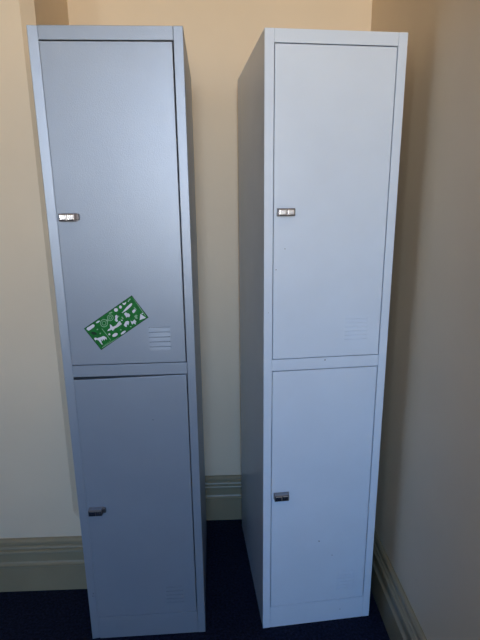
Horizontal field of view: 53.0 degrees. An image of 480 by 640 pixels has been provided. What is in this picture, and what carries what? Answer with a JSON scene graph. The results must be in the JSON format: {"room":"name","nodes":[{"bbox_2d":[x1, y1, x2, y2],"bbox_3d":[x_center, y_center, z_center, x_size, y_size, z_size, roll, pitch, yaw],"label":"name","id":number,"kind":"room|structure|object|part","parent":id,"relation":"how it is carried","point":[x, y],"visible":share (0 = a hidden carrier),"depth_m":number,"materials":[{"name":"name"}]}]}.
{"room":"changing room","nodes":[
{"label":"changing room","id":0,"kind":"room"},
{"bbox_2d":[0,0,81,537],"bbox_3d":[-1.425,-0.591,1.564,1.681,3.200,0.370,-1,14,-2],"label":"wall","id":1,"kind":"structure","parent":0,"point":[38,491],"depth_m":1.56,"materials":[{"name":"beige paint"}]},
{"bbox_2d":[0,536,86,591],"bbox_3d":[-1.392,0.906,1.737,1.706,0.211,0.024,-1,14,-2],"label":"baseboard","id":2,"kind":"structure","parent":1,"relation":"attached to","point":[32,563],"depth_m":1.75,"materials":[{"name":"beige paint"}]},
{"bbox_2d":[0,519,389,639],"bbox_3d":[-1.998,1.528,-0.084,5.545,0.100,4.950,-1,14,-2],"label":"floor","id":3,"kind":"structure","parent":0,"point":[232,609],"depth_m":1.66,"materials":[{"name":"blue carpet"}]},
{"bbox_2d":[26,25,206,638],"bbox_3d":[-0.326,0.106,1.616,0.370,1.800,0.551,-2,14,-3],"label":"locker","id":4,"kind":"object","parent":3,"relation":"on","point":[113,103],"visible":0.99,"depth_m":1.32,"materials":[{"name":"silver metal"}]},
{"bbox_3d":[-0.322,-0.691,1.161,0.320,0.032,0.015,-2,14,-3],"label":"rail","id":5,"kind":"part","parent":4,"relation":"part of","materials":[{"name":"silver metal"}]},
{"bbox_3d":[-0.318,-0.277,1.266,0.318,0.819,0.018,-2,14,-3],"label":"door","id":6,"kind":"part","parent":4,"relation":"part of","materials":[{"name":"silver metal"}]},
{"bbox_2d":[84,295,147,349],"bbox_3d":[-0.341,0.008,1.326,0.178,0.153,0.001,-1,14,-3],"label":"sticker","id":7,"kind":"object","parent":4,"relation":"attached to","point":[128,314],"visible":1,"depth_m":1.32,"materials":[{"name":"green paper"}]},
{"bbox_3d":[-0.311,0.140,1.370,0.320,0.034,0.015,-2,14,-3],"label":"rail","id":8,"kind":"part","parent":4,"relation":"part of","materials":[{"name":"silver metal"}]},
{"bbox_3d":[-0.307,0.558,1.475,0.318,0.823,0.018,-2,14,-3],"label":"door","id":9,"kind":"part","parent":4,"relation":"part of","materials":[{"name":"silver metal"}]},
{"bbox_3d":[-0.300,0.999,1.586,0.320,0.082,0.015,-2,14,-3],"label":"kick plate","id":10,"kind":"part","parent":4,"relation":"part of","materials":[{"name":"silver metal"}]},
{"bbox_2d":[147,326,172,351],"bbox_3d":[-0.224,0.052,1.347,0.068,0.075,0.004,-1,14,-3],"label":"vent","id":11,"kind":"object","parent":4,"relation":"attached to","point":[159,338],"depth_m":1.35,"materials":[{"name":"silver metal"}]},
{"bbox_2d":[164,586,184,606],"bbox_3d":[-0.211,0.893,1.558,0.064,0.077,0.003,-2,14,-3],"label":"vent","id":12,"kind":"object","parent":4,"relation":"attached to","point":[174,595],"depth_m":1.56,"materials":[{"name":"grey metal"}]},
{"bbox_2d":[238,28,407,627],"bbox_3d":[0.219,0.091,1.660,0.370,1.800,0.551,-2,14,-7],"label":"locker","id":13,"kind":"object","parent":3,"relation":"on","point":[320,112],"visible":1,"depth_m":1.39,"materials":[{"name":"grey metal"}]},
{"bbox_3d":[0.259,0.983,1.630,0.320,0.082,0.016,-2,14,-7],"label":"kick plate","id":14,"kind":"part","parent":13,"relation":"part of","materials":[{"name":"grey metal"}]},
{"bbox_3d":[0.254,0.542,1.520,0.317,0.823,0.018,-2,14,-7],"label":"door","id":15,"kind":"part","parent":13,"relation":"part of","materials":[{"name":"grey metal"}]},
{"bbox_3d":[0.250,0.124,1.415,0.320,0.034,0.016,-2,14,-7],"label":"rail","id":16,"kind":"part","parent":13,"relation":"part of","materials":[{"name":"grey metal"}]},
{"bbox_3d":[0.246,-0.292,1.311,0.317,0.819,0.018,-2,14,-7],"label":"door","id":17,"kind":"part","parent":13,"relation":"part of","materials":[{"name":"grey metal"}]},
{"bbox_3d":[0.242,-0.707,1.207,0.320,0.032,0.015,-2,14,-7],"label":"rail","id":18,"kind":"part","parent":13,"relation":"part of","materials":[{"name":"grey metal"}]},
{"bbox_2d":[335,570,354,591],"bbox_3d":[0.350,0.871,1.608,0.067,0.082,0.003,-2,14,-7],"label":"vent","id":19,"kind":"object","parent":13,"relation":"attached to","point":[344,579],"depth_m":1.61,"materials":[{"name":"grey metal"}]},
{"bbox_2d":[343,317,368,343],"bbox_3d":[0.336,0.029,1.396,0.076,0.078,0.003,-2,14,-7],"label":"vent","id":20,"kind":"object","parent":13,"relation":"attached to","point":[355,329],"depth_m":1.40,"materials":[{"name":"grey metal"}]},
{"bbox_2d":[67,0,371,475],"bbox_3d":[-2.103,-0.648,1.818,5.545,3.200,0.200,-1,14,-2],"label":"wall","id":21,"kind":"structure","parent":0,"point":[221,36],"depth_m":1.78,"materials":[{"name":"beige paint"}]},
{"bbox_2d":[205,475,241,519],"bbox_3d":[-0.046,0.791,2.143,1.064,0.211,0.024,-1,14,-2],"label":"baseboard","id":22,"kind":"structure","parent":21,"relation":"attached to","point":[223,493],"depth_m":2.13,"materials":[{"name":"beige paint"}]},
{"bbox_2d":[371,0,479,639],"bbox_3d":[0.661,-0.096,-0.489,0.200,3.200,4.750,-1,14,-2],"label":"wall","id":23,"kind":"structure","parent":0,"point":[427,516],"depth_m":1.23,"materials":[{"name":"beige paint"}]},
{"bbox_2d":[371,529,426,639],"bbox_3d":[0.558,1.325,-0.009,0.024,0.211,4.500,-1,14,-2],"label":"baseboard","id":24,"kind":"structure","parent":23,"relation":"attached to","point":[398,616],"depth_m":1.56,"materials":[{"name":"beige paint"}]}
]}

